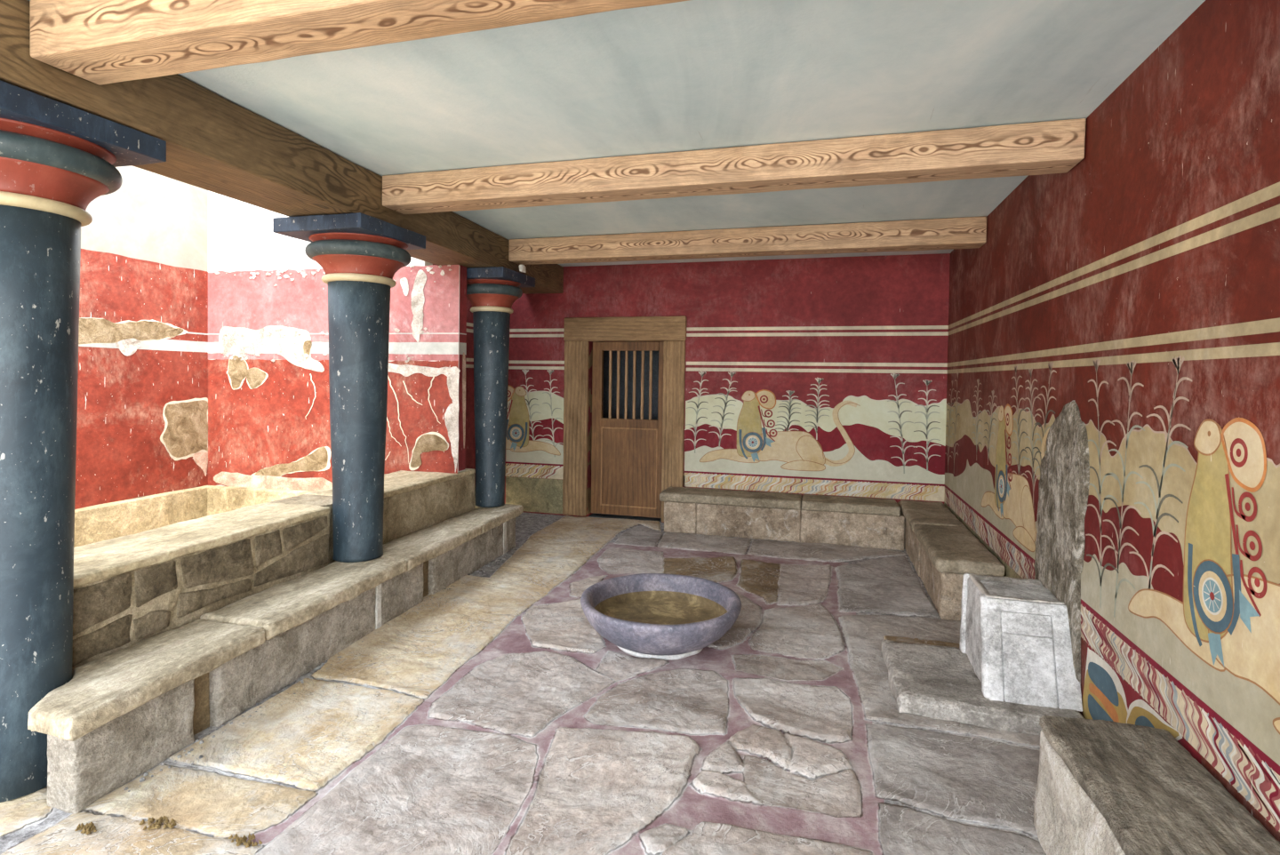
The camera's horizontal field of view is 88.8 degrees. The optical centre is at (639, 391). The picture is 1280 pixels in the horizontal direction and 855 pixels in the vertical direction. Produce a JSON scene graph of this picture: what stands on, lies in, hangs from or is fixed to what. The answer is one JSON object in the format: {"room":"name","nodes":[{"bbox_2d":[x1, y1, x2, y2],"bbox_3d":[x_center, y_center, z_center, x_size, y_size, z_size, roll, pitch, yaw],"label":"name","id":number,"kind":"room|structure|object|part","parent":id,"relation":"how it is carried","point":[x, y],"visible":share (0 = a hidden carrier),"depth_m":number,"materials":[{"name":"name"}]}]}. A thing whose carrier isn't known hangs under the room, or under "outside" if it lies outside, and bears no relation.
{"room":"historic interior","nodes":[
{"label":"historic interior","id":0,"kind":"room"},
{"bbox_2d":[73,165,211,547],"bbox_3d":[-4.725,0.031,2.917,0.374,4.504,6.819,1,1,13],"label":"wall","id":1,"kind":"structure","parent":0,"point":[141,465],"depth_m":5.34,"materials":[{"name":"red paint"}]},
{"bbox_2d":[74,248,207,509],"bbox_3d":[-4.656,-0.058,2.822,0.005,1.956,6.468,1,1,13],"label":"painting","id":2,"kind":"object","parent":1,"relation":"on","point":[142,421],"depth_m":5.33,"materials":[{"name":"paint"}]},
{"bbox_2d":[204,190,466,515],"bbox_3d":[-2.958,-0.001,5.737,3.038,4.505,0.219,1,1,13],"label":"wall","id":3,"kind":"structure","parent":0,"point":[269,428],"depth_m":5.75,"materials":[{"name":"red paint"}]},
{"bbox_2d":[208,264,460,500],"bbox_3d":[-2.716,-0.088,5.667,2.538,1.969,0.008,1,1,13],"label":"painting","id":4,"kind":"object","parent":3,"relation":"on","point":[269,428],"depth_m":5.73,"materials":[{"name":"red paint"}]},
{"bbox_2d":[458,264,466,471],"bbox_3d":[-1.476,-0.187,5.441,0.002,1.699,0.110,1,1,15],"label":"painting","id":5,"kind":"object","parent":3,"relation":"attached to","point":[462,270],"depth_m":5.44,"materials":[{"name":"paint"}]},
{"bbox_2d":[390,256,464,471],"bbox_3d":[-1.779,-0.784,5.503,0.638,2.898,0.115,1,1,13],"label":"wall pier","id":6,"kind":"object","parent":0,"point":[414,261],"visible":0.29,"depth_m":5.45,"materials":[{"name":"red paint"}]},
{"bbox_2d":[432,264,480,509],"bbox_3d":[-1.854,-0.004,6.507,0.251,2.800,1.739,1,1,15],"label":"wall","id":7,"kind":"structure","parent":0,"point":[470,446],"depth_m":6.57,"materials":[{"name":"paint"}]},
{"bbox_2d":[465,322,480,509],"bbox_3d":[-1.738,0.334,6.480,0.001,2.029,1.720,1,1,15],"label":"painting","id":8,"kind":"object","parent":7,"relation":"attached to","point":[468,324],"depth_m":6.57},
{"bbox_2d":[0,512,1046,854],"bbox_3d":[-0.356,1.444,2.871,4.432,0.052,8.010,1,1,15],"label":"floor","id":9,"kind":"structure","parent":0,"point":[492,717],"depth_m":2.70,"materials":[{"name":"grey stone"}]},
{"bbox_2d":[0,80,166,802],"bbox_3d":[-2.260,0.221,2.370,0.635,2.412,0.628,1,1,15],"label":"column","id":10,"kind":"structure","parent":9,"relation":"on","point":[56,157],"depth_m":2.30,"materials":[{"name":"blue paint"}]},
{"bbox_2d":[0,129,122,195],"bbox_3d":[-2.257,-0.820,2.361,0.608,0.088,0.608,1,1,15],"label":"cushion","id":11,"kind":"object","parent":10,"relation":"on","point":[24,148],"depth_m":2.25,"materials":[{"name":"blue paint"}]},
{"bbox_2d":[0,0,563,294],"bbox_3d":[-1.899,-1.148,3.457,0.462,0.288,7.623,1,1,13],"label":"architrave beam","id":12,"kind":"structure","parent":10,"relation":"on","point":[215,144],"depth_m":3.01,"materials":[{"name":"brown wood"}]},
{"bbox_2d":[74,822,96,834],"bbox_3d":[-1.815,1.429,2.145,0.085,0.018,0.042,1,1,15],"label":"moss tuft","id":13,"kind":"object","parent":9,"relation":"on","point":[89,828],"visible":1,"depth_m":2.14,"materials":[{"name":"brown plant"}]},
{"bbox_2d":[138,816,176,830],"bbox_3d":[-1.603,1.431,2.176,0.125,0.018,0.062,1,1,-7],"label":"moss tuft","id":14,"kind":"object","parent":9,"relation":"on","point":[172,824],"visible":1,"depth_m":2.17,"materials":[{"name":"brown plant"}]},
{"bbox_2d":[228,832,262,847],"bbox_3d":[-1.271,1.437,2.099,0.126,0.018,0.050,1,1,15],"label":"moss tuft","id":15,"kind":"object","parent":9,"relation":"on","point":[239,840],"visible":1,"depth_m":2.09,"materials":[{"name":"brown plant"}]},
{"bbox_2d":[27,504,523,813],"bbox_3d":[-1.654,1.230,4.049,0.418,0.385,3.787,1,1,13],"label":"stone bench","id":16,"kind":"object","parent":9,"relation":"on","point":[123,713],"visible":0.98,"depth_m":2.87,"materials":[{"name":"stone"}]},
{"bbox_3d":[-1.978,1.114,2.615,0.442,0.088,0.835,1,1,15],"label":"seat","id":17,"kind":"part","parent":16,"relation":"part of","materials":[{"name":"beige stone"}]},
{"bbox_3d":[-1.763,1.090,3.570,0.453,0.089,1.113,1,1,15],"label":"seat","id":18,"kind":"part","parent":16,"relation":"part of","materials":[{"name":"beige stone"}]},
{"bbox_2d":[272,212,425,562],"bbox_3d":[-1.772,0.013,4.067,0.615,2.051,0.666,1,1,15],"label":"column","id":19,"kind":"structure","parent":16,"relation":"on","point":[359,254],"depth_m":3.95,"materials":[{"name":"blue paint"}]},
{"bbox_2d":[304,239,411,267],"bbox_3d":[-1.749,-0.847,4.077,0.608,0.088,0.608,1,1,15],"label":"cushion","id":20,"kind":"object","parent":19,"relation":"on","point":[382,251],"depth_m":3.85,"materials":[{"name":"blue paint"}]},
{"bbox_3d":[-1.506,1.077,4.602,0.418,0.086,1.019,1,1,15],"label":"seat","id":21,"kind":"part","parent":16,"relation":"part of","materials":[{"name":"beige stone"}]},
{"bbox_3d":[-1.289,1.060,5.487,0.371,0.087,0.806,1,1,15],"label":"seat","id":22,"kind":"part","parent":16,"relation":"part of","materials":[{"name":"beige stone"}]},
{"bbox_2d":[466,266,535,507],"bbox_3d":[-1.318,-0.014,5.793,0.539,2.050,0.630,1,1,15],"label":"column","id":23,"kind":"structure","parent":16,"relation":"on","point":[492,292],"depth_m":5.67,"materials":[{"name":"blue paint"}]},
{"bbox_2d":[466,283,522,298],"bbox_3d":[-1.309,-0.875,5.776,0.535,0.088,0.535,1,1,15],"label":"cushion","id":24,"kind":"object","parent":23,"relation":"on","point":[502,291],"depth_m":5.57,"materials":[{"name":"blue paint"}]},
{"bbox_2d":[518,264,526,272],"bbox_3d":[-1.024,-1.068,5.688,0.047,0.066,0.085,1,1,15],"label":"lump","id":25,"kind":"object","parent":23,"relation":"on","point":[522,268],"visible":1,"depth_m":5.66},
{"bbox_2d":[580,573,741,660],"bbox_3d":[0.117,1.311,3.763,0.922,0.263,0.922,1,1,15],"label":"stone basin","id":26,"kind":"object","parent":9,"relation":"on","point":[661,616],"visible":0.99,"depth_m":3.84,"materials":[{"name":"grey stone"}]},
{"bbox_3d":[0.118,1.306,3.763,0.782,0.058,0.782,1,1,15],"label":"bowl","id":27,"kind":"part","parent":26,"relation":"part of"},
{"bbox_2d":[659,486,904,550],"bbox_3d":[1.329,1.214,6.317,2.268,0.407,0.426,1,1,15],"label":"stone bench","id":28,"kind":"object","parent":9,"relation":"on","point":[870,523],"visible":0.96,"depth_m":6.15,"materials":[{"name":"beige stone"}]},
{"bbox_3d":[0.894,1.049,6.436,1.360,0.093,0.425,1,1,15],"label":"seat","id":29,"kind":"part","parent":28,"relation":"part of","materials":[{"name":"beige stone"}]},
{"bbox_3d":[1.968,1.069,6.140,0.866,0.094,0.421,1,1,15],"label":"seat","id":30,"kind":"part","parent":28,"relation":"part of","materials":[{"name":"beige stone"}]},
{"bbox_2d":[897,500,1005,621],"bbox_3d":[2.354,1.251,5.128,0.403,0.407,2.169,1,1,15],"label":"stone bench","id":31,"kind":"object","parent":9,"relation":"on","point":[940,548],"visible":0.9,"depth_m":4.51,"materials":[{"name":"beige stone"}]},
{"bbox_3d":[2.505,1.087,5.662,0.402,0.096,1.054,1,1,15],"label":"seat","id":32,"kind":"part","parent":31,"relation":"part of","materials":[{"name":"beige stone"}]},
{"bbox_3d":[2.215,1.105,4.617,0.402,0.095,1.115,1,1,15],"label":"seat","id":33,"kind":"part","parent":31,"relation":"part of","materials":[{"name":"beige stone"}]},
{"bbox_2d":[881,400,1089,735],"bbox_3d":[1.637,0.760,3.196,0.782,1.449,0.800,1,1,15],"label":"throne","id":34,"kind":"object","parent":9,"relation":"on","point":[1017,662],"visible":0.99,"depth_m":3.00,"materials":[{"name":"grey stone"}]},
{"bbox_3d":[1.738,1.177,3.456,0.076,0.419,0.062,1,1,15],"label":"post","id":35,"kind":"part","parent":34,"relation":"part of","materials":[{"name":"grey stone"}]},
{"bbox_3d":[1.623,1.183,3.045,0.070,0.420,0.208,1,1,18],"label":"post","id":36,"kind":"part","parent":34,"relation":"part of","materials":[{"name":"grey stone"}]},
{"bbox_3d":[1.635,1.189,3.017,0.061,0.409,0.178,1,1,19],"label":"panel","id":37,"kind":"part","parent":34,"relation":"part of","materials":[{"name":"grey stone"}]},
{"bbox_3d":[1.849,0.996,3.233,0.328,0.051,0.372,1,1,15],"label":"seat","id":38,"kind":"part","parent":34,"relation":"part of","materials":[{"name":"grey stone"}]},
{"bbox_3d":[1.806,1.003,3.038,0.360,0.047,0.041,1,1,15],"label":"panel","id":39,"kind":"part","parent":34,"relation":"part of","materials":[{"name":"grey stone"}]},
{"bbox_3d":[1.782,1.073,3.019,0.207,0.086,0.056,1,1,15],"label":"panel","id":40,"kind":"part","parent":34,"relation":"part of","materials":[{"name":"grey stone"}]},
{"bbox_3d":[1.758,1.258,2.959,0.213,0.276,0.127,1,1,15],"label":"panel","id":41,"kind":"part","parent":34,"relation":"part of","materials":[{"name":"grey stone"}]},
{"bbox_3d":[2.018,0.703,3.162,0.031,1.323,0.661,1,1,15],"label":"backrest","id":42,"kind":"part","parent":34,"relation":"part of","materials":[{"name":"grey stone"}]},
{"bbox_3d":[1.915,1.194,2.940,0.093,0.408,0.174,1,1,15],"label":"panel","id":43,"kind":"part","parent":34,"relation":"part of","materials":[{"name":"grey stone"}]},
{"bbox_2d":[1033,715,1279,854],"bbox_3d":[1.104,1.324,0.624,0.410,0.421,3.273,1,1,15],"label":"stone bench","id":44,"kind":"object","parent":9,"relation":"on","point":[1104,788],"visible":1,"depth_m":1.85,"materials":[{"name":"grey stone"}]},
{"bbox_2d":[28,0,1205,266],"bbox_3d":[-0.074,-1.412,3.079,4.600,0.300,7.850,1,1,15],"label":"ceiling","id":45,"kind":"structure","parent":0,"point":[692,75],"depth_m":2.70,"materials":[{"name":"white paint"}]},
{"bbox_2d":[29,0,689,85],"bbox_3d":[-0.202,-1.139,1.726,3.607,0.191,0.220,1,1,15],"label":"ceiling beam","id":46,"kind":"structure","parent":45,"relation":"attached to","point":[99,42],"depth_m":1.96,"materials":[{"name":"brown wood"}]},
{"bbox_2d":[382,118,1086,214],"bbox_3d":[0.255,-1.171,3.533,3.690,0.186,0.224,1,1,15],"label":"ceiling beam","id":47,"kind":"structure","parent":45,"relation":"attached to","point":[1048,147],"depth_m":3.35,"materials":[{"name":"brown wood"}]},
{"bbox_2d":[508,216,986,264],"bbox_3d":[0.699,-1.195,5.292,3.774,0.196,0.213,1,1,15],"label":"ceiling beam","id":48,"kind":"structure","parent":45,"relation":"attached to","point":[965,232],"depth_m":5.13,"materials":[{"name":"brown wood"}]},
{"bbox_2d":[504,253,950,522],"bbox_3d":[0.687,0.067,7.197,4.780,2.800,0.954,1,1,15],"label":"wall","id":49,"kind":"structure","parent":0,"point":[812,376],"depth_m":6.52,"materials":[{"name":"paint"}]},
{"bbox_2d":[562,315,686,521],"bbox_3d":[-0.154,0.286,7.050,1.348,2.150,0.291,1,1,15],"label":"door","id":50,"kind":"structure","parent":49,"relation":"in","point":[633,460],"depth_m":6.97,"materials":[{"name":"brown wood"}]},
{"bbox_3d":[-0.119,0.816,6.969,0.627,0.850,0.019,1,1,15],"label":"moulding","id":51,"kind":"part","parent":50,"relation":"part of","materials":[{"name":"brown wood"}]},
{"bbox_2d":[504,325,948,513],"bbox_3d":[0.677,0.362,6.712,4.530,2.029,0.001,1,1,15],"label":"painting","id":52,"kind":"object","parent":49,"relation":"attached to","point":[843,411],"depth_m":6.49,"materials":[{"name":"red paint"}]},
{"bbox_2d":[944,0,1279,841],"bbox_3d":[1.999,0.152,2.529,0.254,2.750,7.850,1,1,15],"label":"wall","id":53,"kind":"structure","parent":0,"point":[1137,284],"depth_m":2.24,"materials":[{"name":"paint"}]},
{"bbox_3d":[-4.051,2.292,2.764,2.600,0.200,6.800,1,1,15],"label":"floor","id":54,"kind":"structure","parent":0,"visible":0},
{"bbox_2d":[72,468,475,679],"bbox_3d":[-2.091,1.443,4.197,0.548,1.502,3.282,1,1,14],"label":"parapet","id":55,"kind":"object","parent":54,"relation":"on","point":[129,590],"visible":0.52,"depth_m":3.23,"materials":[{"name":"stone"}]}
]}

